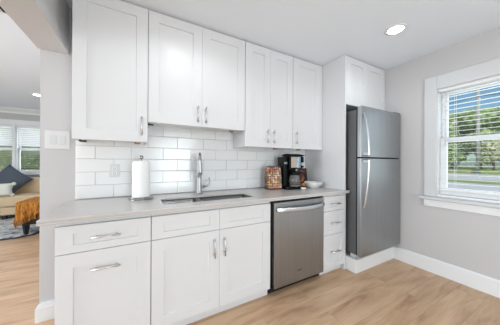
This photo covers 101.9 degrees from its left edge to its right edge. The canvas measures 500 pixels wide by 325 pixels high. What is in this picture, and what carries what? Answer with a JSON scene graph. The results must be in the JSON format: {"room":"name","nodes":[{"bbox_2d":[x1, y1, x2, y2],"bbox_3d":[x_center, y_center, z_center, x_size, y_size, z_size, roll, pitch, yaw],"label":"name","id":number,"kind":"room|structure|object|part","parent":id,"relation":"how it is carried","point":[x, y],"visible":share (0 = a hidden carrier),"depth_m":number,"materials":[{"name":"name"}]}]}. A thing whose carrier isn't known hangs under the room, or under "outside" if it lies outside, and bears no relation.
{"room":"kitchen","nodes":[
{"label":"kitchen","id":0,"kind":"room"},
{"bbox_2d":[0,112,39,176],"bbox_3d":[-5.517,-0.040,4.807,3.960,2.446,0.140,0,0,-29],"label":"wall","id":1,"kind":"structure","parent":0,"point":[12,116],"depth_m":4.79,"materials":[{"name":"grey paint"}]},
{"bbox_2d":[0,119,13,170],"bbox_3d":[-6.024,-0.356,4.499,1.152,1.285,0.189,0,0,-29],"label":"window","id":2,"kind":"structure","parent":1,"relation":"in","point":[2,121],"depth_m":4.71,"materials":[{"name":"white paint"}]},
{"bbox_2d":[0,125,12,154],"bbox_3d":[-5.977,-0.321,4.512,0.979,1.092,0.050,0,0,-29],"label":"window blind","id":3,"kind":"object","parent":2,"relation":"attached to","point":[4,141],"visible":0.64,"depth_m":4.69,"materials":[{"name":"white plastic"}]},
{"bbox_2d":[0,106,39,115],"bbox_3d":[-5.511,-1.203,4.671,3.830,0.120,0.100,0,0,-29],"label":"trim","id":4,"kind":"structure","parent":1,"relation":"attached to","point":[2,109],"depth_m":4.74,"materials":[{"name":"white paint"}]},
{"bbox_2d":[14,120,39,174],"bbox_3d":[-5.016,-0.352,5.053,1.148,1.285,0.189,0,0,-29],"label":"window","id":5,"kind":"structure","parent":1,"relation":"in","point":[17,149],"depth_m":4.82,"materials":[{"name":"white paint"}]},
{"bbox_2d":[17,126,39,171],"bbox_3d":[-5.052,-0.317,5.020,0.974,1.092,0.050,0,0,-29],"label":"window blind","id":6,"kind":"object","parent":5,"relation":"attached to","point":[22,139],"visible":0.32,"depth_m":4.87,"materials":[{"name":"white plastic"}]},
{"bbox_3d":[-5.076,-0.050,5.062,0.980,0.569,0.032,0,0,-29],"label":"sash","id":7,"kind":"part","parent":5,"relation":"part of","materials":[{"name":"white paint"}]},
{"bbox_3d":[-4.985,0.274,4.992,1.148,0.034,0.050,0,0,-29],"label":"sill","id":8,"kind":"part","parent":5,"relation":"part of","materials":[{"name":"white paint"}]},
{"bbox_2d":[0,0,68,53],"bbox_3d":[-0.393,-1.049,-0.487,0.185,0.378,4.730,0,0,-29],"label":"wall header","id":9,"kind":"structure","parent":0,"point":[45,23],"depth_m":1.32,"materials":[{"name":"grey paint"}]},
{"bbox_2d":[39,8,263,303],"bbox_3d":[-0.091,-0.014,2.455,3.525,2.446,0.130,0,0,-29],"label":"wall","id":10,"kind":"structure","parent":0,"point":[57,166],"depth_m":1.59,"materials":[{"name":"grey paint"}]},
{"bbox_2d":[35,299,54,323],"bbox_3d":[-1.531,1.137,1.657,0.268,0.132,0.186,0,0,-29],"label":"baseboard","id":11,"kind":"structure","parent":10,"relation":"attached to","point":[45,311],"depth_m":1.54,"materials":[{"name":"white paint"}]},
{"bbox_2d":[45,130,69,148],"bbox_3d":[-1.512,-0.177,1.593,0.148,0.144,0.010,0,0,-29],"label":"light switch","id":12,"kind":"object","parent":10,"relation":"attached to","point":[53,139],"visible":1,"depth_m":1.59,"materials":[{"name":"white plastic"}]},
{"bbox_2d":[72,0,147,144],"bbox_3d":[-1.089,-0.695,1.632,0.468,1.087,0.345,0,0,-29],"label":"upper cabinet","id":13,"kind":"object","parent":10,"relation":"attached to","point":[110,37],"visible":1,"depth_m":1.51,"materials":[{"name":"white paint"}]},
{"bbox_3d":[-0.847,-0.284,1.590,0.011,0.145,0.036,0,0,-29],"label":"handle","id":14,"kind":"part","parent":13,"relation":"part of","materials":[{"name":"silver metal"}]},
{"bbox_2d":[76,126,304,199],"bbox_3d":[-0.320,-0.043,2.247,2.497,0.699,0.013,0,0,-29],"label":"backsplash","id":15,"kind":"structure","parent":10,"relation":"attached to","point":[172,153],"depth_m":2.01,"materials":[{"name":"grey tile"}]},
{"bbox_2d":[110,164,118,176],"bbox_3d":[-1.177,0.070,1.764,0.070,0.112,0.008,0,0,-29],"label":"wall outlet","id":16,"kind":"object","parent":15,"relation":"attached to","point":[114,168],"visible":1,"depth_m":1.76,"materials":[{"name":"white plastic"}]},
{"bbox_2d":[148,10,244,133],"bbox_3d":[-0.498,-0.773,1.957,0.874,0.925,0.345,0,0,-29],"label":"upper cabinet","id":17,"kind":"object","parent":10,"relation":"attached to","point":[196,74],"visible":0.96,"depth_m":1.80,"materials":[{"name":"white paint"}]},
{"bbox_3d":[-0.629,-0.775,1.740,0.435,0.903,0.020,0,0,-29],"label":"door","id":18,"kind":"part","parent":17,"relation":"part of","materials":[{"name":"white paint"}]},
{"bbox_3d":[-0.246,-0.774,1.951,0.437,0.903,0.020,0,0,-29],"label":"door","id":19,"kind":"part","parent":17,"relation":"part of","materials":[{"name":"white paint"}]},
{"bbox_2d":[233,42,292,149],"bbox_3d":[0.159,-0.691,2.318,0.618,1.083,0.345,0,0,-29],"label":"upper cabinet","id":20,"kind":"object","parent":10,"relation":"attached to","point":[268,73],"visible":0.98,"depth_m":2.18,"materials":[{"name":"white paint"}]},
{"bbox_3d":[0.083,-0.693,2.132,0.305,1.061,0.020,0,0,-29],"label":"door","id":21,"kind":"part","parent":20,"relation":"part of","materials":[{"name":"white paint"}]},
{"bbox_3d":[0.264,-0.277,2.200,0.011,0.145,0.036,0,0,-29],"label":"handle","id":22,"kind":"part","parent":20,"relation":"part of","materials":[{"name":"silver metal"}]},
{"bbox_3d":[0.354,-0.692,2.281,0.311,1.061,0.020,0,0,-29],"label":"door","id":23,"kind":"part","parent":20,"relation":"part of","materials":[{"name":"white paint"}]},
{"bbox_2d":[283,57,321,150],"bbox_3d":[0.644,-0.689,2.584,0.481,1.083,0.345,0,0,-29],"label":"upper cabinet","id":24,"kind":"object","parent":10,"relation":"attached to","point":[307,76],"visible":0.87,"depth_m":2.47,"materials":[{"name":"white paint"}]},
{"bbox_3d":[0.687,-0.691,2.464,0.439,1.061,0.020,0,0,-29],"label":"door","id":25,"kind":"part","parent":24,"relation":"part of","materials":[{"name":"white paint"}]},
{"bbox_2d":[346,55,384,111],"bbox_3d":[1.293,-0.946,2.778,0.792,0.563,0.629,0,0,-29],"label":"upper cabinet","id":26,"kind":"object","parent":10,"relation":"attached to","point":[365,83],"visible":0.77,"depth_m":2.48,"materials":[{"name":"white paint"}]},
{"bbox_3d":[1.262,-0.943,2.414,0.382,0.555,0.020,0,0,-29],"label":"door","id":27,"kind":"part","parent":26,"relation":"part of","materials":[{"name":"white paint"}]},
{"bbox_3d":[1.599,-0.941,2.599,0.385,0.555,0.020,0,0,-29],"label":"door","id":28,"kind":"part","parent":26,"relation":"part of","materials":[{"name":"white paint"}]},
{"bbox_2d":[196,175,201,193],"bbox_3d":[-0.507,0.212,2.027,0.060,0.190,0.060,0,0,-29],"label":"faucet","id":29,"kind":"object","parent":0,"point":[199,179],"depth_m":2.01,"materials":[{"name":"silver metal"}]},
{"bbox_2d":[0,0,499,109],"bbox_3d":[-1.722,-1.304,1.446,7.645,0.120,9.680,0,0,-29],"label":"ceiling","id":30,"kind":"structure","parent":0,"point":[318,32],"depth_m":1.85,"materials":[{"name":"white paint"}]},
{"bbox_2d":[0,6,8,15],"bbox_3d":[-1.970,-1.241,1.425,0.230,0.007,0.560,0,0,-29],"label":"ceiling vent","id":31,"kind":"object","parent":30,"relation":"in","point":[2,11],"visible":0.29,"depth_m":1.68,"materials":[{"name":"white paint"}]},
{"bbox_2d":[384,23,407,35],"bbox_3d":[1.347,-1.227,1.878,0.176,0.006,0.176,0,0,-29],"label":"recessed light","id":32,"kind":"object","parent":30,"relation":"in","point":[395,29],"visible":1,"depth_m":1.87,"materials":[{"name":"white paint"}]},
{"bbox_2d":[0,233,499,324],"bbox_3d":[-1.734,1.262,1.447,7.645,0.120,9.680,0,0,-29],"label":"floor","id":33,"kind":"structure","parent":0,"point":[393,291],"depth_m":1.80,"materials":[{"name":"brown wood"}]},
{"bbox_2d":[0,215,39,240],"bbox_3d":[-5.032,1.179,3.594,3.250,0.012,2.060,0,0,-29],"label":"area rug","id":34,"kind":"object","parent":33,"relation":"on","point":[7,231],"visible":0.44,"depth_m":3.52,"materials":[{"name":"grey carpet"}]},
{"bbox_2d":[0,177,39,219],"bbox_3d":[-5.231,0.758,4.373,3.050,0.826,0.700,0,0,-29],"label":"sofa","id":35,"kind":"object","parent":34,"relation":"on","point":[31,189],"visible":0.25,"depth_m":4.24,"materials":[{"name":"beige fabric"}]},
{"bbox_2d":[0,182,15,196],"bbox_3d":[-5.198,0.553,4.014,0.769,0.291,0.172,0,0,-34],"label":"throw pillow","id":36,"kind":"object","parent":35,"relation":"on","point":[5,189],"visible":1,"depth_m":4.12,"materials":[{"name":"white fabric"}]},
{"bbox_2d":[0,165,32,192],"bbox_3d":[-5.132,0.379,4.335,0.670,0.664,0.276,0,0,-29],"label":"throw pillow","id":37,"kind":"object","parent":35,"relation":"on","point":[9,174],"visible":0.8,"depth_m":4.35,"materials":[{"name":"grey fabric"}]},
{"bbox_2d":[0,192,39,206],"bbox_3d":[-4.510,0.800,4.630,1.500,0.225,0.455,0,0,-29],"label":"seat cushion","id":38,"kind":"object","parent":35,"relation":"on","point":[5,201],"depth_m":4.20,"materials":[{"name":"beige fabric"}]},
{"bbox_3d":[-5.341,0.629,4.575,3.050,0.570,0.240,0,0,-29],"label":"backrest","id":39,"kind":"part","parent":35,"relation":"part of","materials":[{"name":"beige fabric"}]},
{"bbox_2d":[21,214,39,234],"bbox_3d":[-3.549,0.906,3.689,0.700,0.546,0.620,0,0,-29],"label":"bench","id":40,"kind":"object","parent":34,"relation":"on","point":[26,226],"visible":0.12,"depth_m":3.33,"materials":[{"name":"black wood"}]},
{"bbox_3d":[-3.682,1.100,3.337,0.068,0.156,0.068,0,0,16],"label":"leg","id":41,"kind":"part","parent":40,"relation":"part of","materials":[{"name":"black wood"}]},
{"bbox_2d":[13,196,39,227],"bbox_3d":[-3.536,0.825,3.536,0.719,0.435,0.589,0,0,-29],"label":"throw blanket","id":42,"kind":"object","parent":40,"relation":"on","point":[28,207],"visible":0.53,"depth_m":3.26,"materials":[{"name":"orange fabric"}]},
{"bbox_2d":[55,214,150,324],"bbox_3d":[-1.009,0.770,1.488,0.478,0.867,0.648,0,0,-29],"label":"base cabinet","id":43,"kind":"object","parent":33,"relation":"on","point":[103,267],"visible":0.92,"depth_m":1.23,"materials":[{"name":"white paint"}]},
{"bbox_3d":[-0.874,0.441,1.244,0.477,0.157,0.020,0,0,-29],"label":"drawer","id":44,"kind":"part","parent":43,"relation":"part of","materials":[{"name":"white paint"}]},
{"bbox_3d":[-0.862,0.439,1.218,0.145,0.011,0.036,0,0,-29],"label":"handle","id":45,"kind":"part","parent":43,"relation":"part of","materials":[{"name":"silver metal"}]},
{"bbox_3d":[-0.863,0.627,1.219,0.145,0.011,0.036,0,0,-29],"label":"handle","id":46,"kind":"part","parent":43,"relation":"part of","materials":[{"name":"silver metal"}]},
{"bbox_2d":[150,202,269,324],"bbox_3d":[-0.376,0.773,1.836,0.962,0.867,0.648,0,0,-29],"label":"base cabinet","id":47,"kind":"object","parent":33,"relation":"on","point":[208,262],"visible":0.88,"depth_m":1.54,"materials":[{"name":"white paint"}]},
{"bbox_3d":[-0.452,0.443,1.476,0.477,0.157,0.020,0,0,-29],"label":"false drawer","id":48,"kind":"part","parent":47,"relation":"part of","materials":[{"name":"white paint"}]},
{"bbox_3d":[-0.453,0.826,1.476,0.477,0.603,0.020,0,0,-29],"label":"door","id":49,"kind":"part","parent":47,"relation":"part of","materials":[{"name":"white paint"}]},
{"bbox_2d":[36,186,349,225],"bbox_3d":[-0.144,0.324,1.963,2.575,0.030,0.654,0,0,-29],"label":"countertop","id":50,"kind":"structure","parent":47,"relation":"on","point":[116,207],"depth_m":1.54,"materials":[{"name":"stone"}]},
{"bbox_2d":[128,155,152,200],"bbox_3d":[-0.912,0.122,1.701,0.186,0.365,0.186,0,0,-29],"label":"paper towel holder","id":51,"kind":"object","parent":50,"relation":"on","point":[141,157],"visible":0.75,"depth_m":1.65,"materials":[{"name":"silver metal"}]},
{"bbox_3d":[-0.913,0.288,1.701,0.186,0.017,0.186,0,0,-29],"label":"gallery rail","id":52,"kind":"part","parent":51,"relation":"part of","materials":[{"name":"silver metal"}]},
{"bbox_2d":[132,161,149,197],"bbox_3d":[-0.913,0.140,1.701,0.133,0.305,0.133,0,0,-29],"label":"paper towel roll","id":53,"kind":"object","parent":51,"relation":"on","point":[140,169],"visible":0.86,"depth_m":1.65,"materials":[{"name":"white paper"}]},
{"bbox_2d":[196,153,209,193],"bbox_3d":[-0.485,0.105,2.007,0.112,0.404,0.193,0,0,17],"label":"kitchen faucet","id":54,"kind":"object","parent":50,"relation":"on","point":[200,186],"visible":1,"depth_m":2.00,"materials":[{"name":"silver metal"}]},
{"bbox_2d":[162,194,250,214],"bbox_3d":[-0.351,0.421,1.780,0.810,0.192,0.307,0,0,-29],"label":"sink","id":55,"kind":"object","parent":50,"relation":"in","point":[188,200],"visible":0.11,"depth_m":1.88,"materials":[{"name":"silver metal"}]},
{"bbox_2d":[162,198,200,214],"bbox_3d":[-0.567,0.410,1.661,0.318,0.172,0.307,0,0,-29],"label":"basin","id":56,"kind":"object","parent":55,"relation":"in","point":[176,201],"depth_m":1.78,"materials":[{"name":"silver metal"}]},
{"bbox_2d":[197,194,250,210],"bbox_3d":[-0.211,0.422,1.857,0.490,0.192,0.307,0,0,-29],"label":"basin","id":57,"kind":"object","parent":55,"relation":"in","point":[200,199],"depth_m":1.97,"materials":[{"name":"silver metal"}]},
{"bbox_2d":[264,166,281,189],"bbox_3d":[0.272,0.174,2.380,0.178,0.272,0.150,0,0,-17],"label":"decorative box","id":58,"kind":"object","parent":50,"relation":"on","point":[273,178],"visible":1,"depth_m":2.31,"materials":[{"name":"multicoloured"}]},
{"bbox_2d":[278,154,305,189],"bbox_3d":[0.500,0.103,2.441,0.259,0.417,0.235,0,0,-21],"label":"coffee maker","id":59,"kind":"object","parent":50,"relation":"on","point":[288,164],"visible":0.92,"depth_m":2.38,"materials":[{"name":"black plastic"}]},
{"bbox_3d":[0.391,0.106,2.445,0.058,0.340,0.151,0,0,-21],"label":"water tank","id":60,"kind":"part","parent":59,"relation":"part of","materials":[{"name":"black plastic"}]},
{"bbox_3d":[0.524,-0.091,2.464,0.192,0.029,0.198,0,0,-21],"label":"lid","id":61,"kind":"part","parent":59,"relation":"part of","materials":[{"name":"black plastic"}]},
{"bbox_3d":[0.516,-0.002,2.361,0.082,0.123,0.006,0,0,-21],"label":"panel","id":62,"kind":"part","parent":59,"relation":"part of","materials":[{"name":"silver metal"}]},
{"bbox_3d":[0.577,-0.002,2.382,0.042,0.130,0.009,0,0,-21],"label":"panel","id":63,"kind":"part","parent":59,"relation":"part of","materials":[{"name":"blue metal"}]},
{"bbox_3d":[0.620,0.181,2.392,0.077,0.138,0.025,0,0,17],"label":"carafe handle","id":64,"kind":"part","parent":59,"relation":"part of","materials":[{"name":"black plastic"}]},
{"bbox_2d":[298,168,307,185],"bbox_3d":[0.719,0.196,2.744,0.120,0.235,0.054,0,0,-21],"label":"picture frame","id":65,"kind":"object","parent":50,"relation":"on","point":[304,170],"visible":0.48,"depth_m":2.74,"materials":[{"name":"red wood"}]},
{"bbox_2d":[304,181,322,187],"bbox_3d":[0.782,0.277,2.530,0.234,0.070,0.234,0,0,-29],"label":"serving bowl","id":66,"kind":"object","parent":50,"relation":"on","point":[310,184],"visible":0.88,"depth_m":2.46,"materials":[{"name":"white ceramic"}]},
{"bbox_3d":[-0.032,0.444,1.707,0.479,0.157,0.020,0,0,-29],"label":"false drawer","id":67,"kind":"part","parent":47,"relation":"part of","materials":[{"name":"white paint"}]},
{"bbox_3d":[-0.033,0.827,1.707,0.479,0.603,0.020,0,0,-29],"label":"door","id":68,"kind":"part","parent":47,"relation":"part of","materials":[{"name":"white paint"}]},
{"bbox_2d":[267,196,324,293],"bbox_3d":[0.351,0.777,2.205,0.666,0.866,0.677,0,0,-29],"label":"dishwasher","id":69,"kind":"object","parent":33,"relation":"on","point":[296,225],"visible":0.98,"depth_m":1.94,"materials":[{"name":"silver metal"}]},
{"bbox_3d":[0.514,0.432,1.944,0.604,0.046,0.064,0,0,-29],"label":"handle","id":70,"kind":"part","parent":69,"relation":"part of","materials":[{"name":"silver metal"}]},
{"bbox_2d":[305,54,345,268],"bbox_3d":[0.932,-0.008,2.581,0.018,2.442,0.631,0,0,-29],"label":"end panel","id":71,"kind":"object","parent":33,"relation":"on","point":[327,165],"visible":0.56,"depth_m":2.45,"materials":[{"name":"white paint"}]},
{"bbox_2d":[319,194,343,274],"bbox_3d":[0.782,0.778,2.472,0.341,0.867,0.648,0,0,-29],"label":"base cabinet","id":72,"kind":"object","parent":33,"relation":"on","point":[334,204],"visible":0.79,"depth_m":2.22,"materials":[{"name":"white paint"}]},
{"bbox_3d":[0.916,0.965,2.229,0.337,0.363,0.020,0,0,-29],"label":"drawer","id":73,"kind":"part","parent":72,"relation":"part of","materials":[{"name":"white paint"}]},
{"bbox_3d":[0.919,0.447,2.229,0.337,0.157,0.020,0,0,-29],"label":"drawer","id":74,"kind":"part","parent":72,"relation":"part of","materials":[{"name":"white paint"}]},
{"bbox_3d":[0.918,0.654,2.229,0.337,0.252,0.020,0,0,-29],"label":"drawer","id":75,"kind":"part","parent":72,"relation":"part of","materials":[{"name":"white paint"}]},
{"bbox_2d":[385,27,499,279],"bbox_3d":[1.561,-0.007,3.254,0.140,2.446,9.400,0,0,-29],"label":"wall","id":76,"kind":"structure","parent":0,"point":[470,241],"depth_m":2.26,"materials":[{"name":"grey paint"}]},
{"bbox_2d":[345,246,393,273],"bbox_3d":[1.316,1.140,2.726,0.787,0.150,0.755,0,0,-29],"label":"trim","id":77,"kind":"structure","parent":76,"relation":"attached to","point":[355,265],"depth_m":2.32,"materials":[{"name":"white paint"}]},
{"bbox_2d":[345,105,399,258],"bbox_3d":[1.346,0.226,2.634,0.798,1.677,0.841,0,0,-29],"label":"refrigerator","id":78,"kind":"object","parent":77,"relation":"on","point":[372,134],"visible":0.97,"depth_m":2.29,"materials":[{"name":"grey metal"}]},
{"bbox_3d":[1.219,0.227,2.124,0.028,0.507,0.069,0,0,-29],"label":"handle","id":79,"kind":"part","parent":78,"relation":"part of","materials":[{"name":"silver metal"}]},
{"bbox_3d":[1.222,-0.302,2.123,0.028,0.455,0.069,0,0,-29],"label":"handle","id":80,"kind":"part","parent":78,"relation":"part of","materials":[{"name":"silver metal"}]},
{"bbox_3d":[1.506,0.481,2.341,0.798,1.046,0.048,0,0,-29],"label":"fresh food door","id":81,"kind":"part","parent":78,"relation":"part of","materials":[{"name":"metal"}]},
{"bbox_3d":[1.510,-0.328,2.341,0.798,0.541,0.048,0,0,-29],"label":"freezer door","id":82,"kind":"part","parent":78,"relation":"part of","materials":[{"name":"metal"}]},
{"bbox_2d":[394,246,499,297],"bbox_3d":[2.793,1.145,0.839,0.017,0.155,3.975,0,0,-29],"label":"baseboard","id":83,"kind":"structure","parent":76,"relation":"attached to","point":[480,282],"depth_m":2.10,"materials":[{"name":"white paint"}]},
{"bbox_2d":[418,58,499,216],"bbox_3d":[2.292,-0.229,1.867,0.194,1.432,1.165,0,0,-29],"label":"window","id":84,"kind":"structure","parent":76,"relation":"in","point":[434,144],"depth_m":2.20,"materials":[{"name":"white paint"}]},
{"bbox_3d":[2.228,0.394,1.833,0.054,0.036,1.165,0,0,-29],"label":"sill","id":85,"kind":"part","parent":84,"relation":"part of","materials":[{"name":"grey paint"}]},
{"bbox_3d":[2.317,-0.215,1.880,0.137,1.170,0.864,0,0,-29],"label":"frame","id":86,"kind":"part","parent":84,"relation":"part of","materials":[{"name":"white paint"}]},
{"bbox_2d":[438,75,499,195],"bbox_3d":[2.278,-0.245,1.858,0.062,1.094,0.844,0,0,-29],"label":"window blind","id":87,"kind":"object","parent":84,"relation":"attached to","point":[495,78],"visible":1,"depth_m":2.03,"materials":[{"name":"white plastic"}]},
{"bbox_3d":[2.142,-0.226,2.117,0.050,1.030,0.002,0,0,-29],"label":"ladder cord","id":88,"kind":"part","parent":87,"relation":"part of","materials":[{"name":"white fabric"}]},
{"bbox_3d":[2.281,0.293,1.861,0.046,0.018,0.838,0,0,-29],"label":"rail","id":89,"kind":"part","parent":87,"relation":"part of","materials":[{"name":"white plastic"}]},
{"bbox_3d":[2.321,0.042,1.882,0.035,0.614,0.846,0,0,-29],"label":"sash","id":90,"kind":"part","parent":84,"relation":"part of","materials":[{"name":"white paint"}]},
{"bbox_3d":[2.356,-0.505,1.900,0.035,0.571,0.846,0,0,-29],"label":"sash","id":91,"kind":"part","parent":84,"relation":"part of","materials":[{"name":"white paint"}]},
{"label":"outside","id":92,"kind":"structure","parent":0,"visible":0},
{"bbox_2d":[448,182,499,191],"bbox_3d":[2.198,1.550,35.443,6.000,0.120,180.000,0,0,-29],"label":"driveway","id":93,"kind":"structure","parent":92,"point":[484,187],"depth_m":13.08,"materials":[{"name":"concrete"}]},
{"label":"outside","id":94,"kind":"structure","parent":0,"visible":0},
{"bbox_2d":[0,167,499,184],"bbox_3d":[20.601,1.742,45.556,200.000,0.300,180.000,0,0,-29],"label":"lawn","id":95,"kind":"structure","parent":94,"point":[449,180],"depth_m":17.00,"materials":[{"name":"green plant"}]},
{"bbox_2d":[0,128,39,169],"bbox_3d":[-9.526,-0.753,8.693,3.773,4.466,3.841,0,0,26],"label":"tree","id":96,"kind":"object","parent":95,"relation":"on","point":[5,160],"visible":0.12,"depth_m":7.88,"materials":[{"name":"green plant"}]},
{"bbox_2d":[449,88,499,173],"bbox_3d":[34.024,-5.192,30.285,0.722,13.700,60.006,0,0,-29],"label":"utility pole","id":97,"kind":"object","parent":95,"relation":"on","point":[478,92],"visible":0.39,"depth_m":30.22,"materials":[{"name":"grey wood"}]},
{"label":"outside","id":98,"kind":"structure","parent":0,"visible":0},
{"bbox_2d":[448,173,499,180],"bbox_3d":[15.344,1.604,42.666,14.000,0.130,180.000,0,0,-29],"label":"road","id":99,"kind":"structure","parent":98,"point":[450,175],"depth_m":21.52,"materials":[{"name":"grey asphalt"}]},
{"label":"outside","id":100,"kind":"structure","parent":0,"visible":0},
{"bbox_2d":[448,165,499,173],"bbox_3d":[67.052,1.599,71.079,94.000,0.600,180.000,0,0,-29],"label":"verge","id":101,"kind":"structure","parent":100,"point":[459,169],"depth_m":33.83,"materials":[{"name":"green plant"}]},
{"bbox_2d":[448,142,466,168],"bbox_3d":[35.318,-1.190,35.724,2.796,4.733,4.056,0,0,-29],"label":"tree","id":102,"kind":"object","parent":101,"relation":"on","point":[459,153],"visible":0.68,"depth_m":34.71,"materials":[{"name":"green plant"}]},
{"bbox_2d":[448,112,469,167],"bbox_3d":[48.120,-5.333,47.538,7.742,13.127,9.388,0,0,20],"label":"tree","id":103,"kind":"object","parent":101,"relation":"on","point":[451,125],"visible":0.17,"depth_m":45.47,"materials":[{"name":"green plant"}]},
{"bbox_2d":[453,106,499,168],"bbox_3d":[42.591,-4.472,37.669,7.666,11.362,7.606,0,0,37],"label":"tree","id":104,"kind":"object","parent":101,"relation":"on","point":[471,147],"visible":0.51,"depth_m":36.19,"materials":[{"name":"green plant"}]},
{"bbox_2d":[475,139,499,169],"bbox_3d":[37.783,-1.273,31.541,3.428,4.922,3.670,0,0,-29],"label":"tree","id":105,"kind":"object","parent":101,"relation":"on","point":[490,154],"visible":0.96,"depth_m":31.21,"materials":[{"name":"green plant"}]}
]}

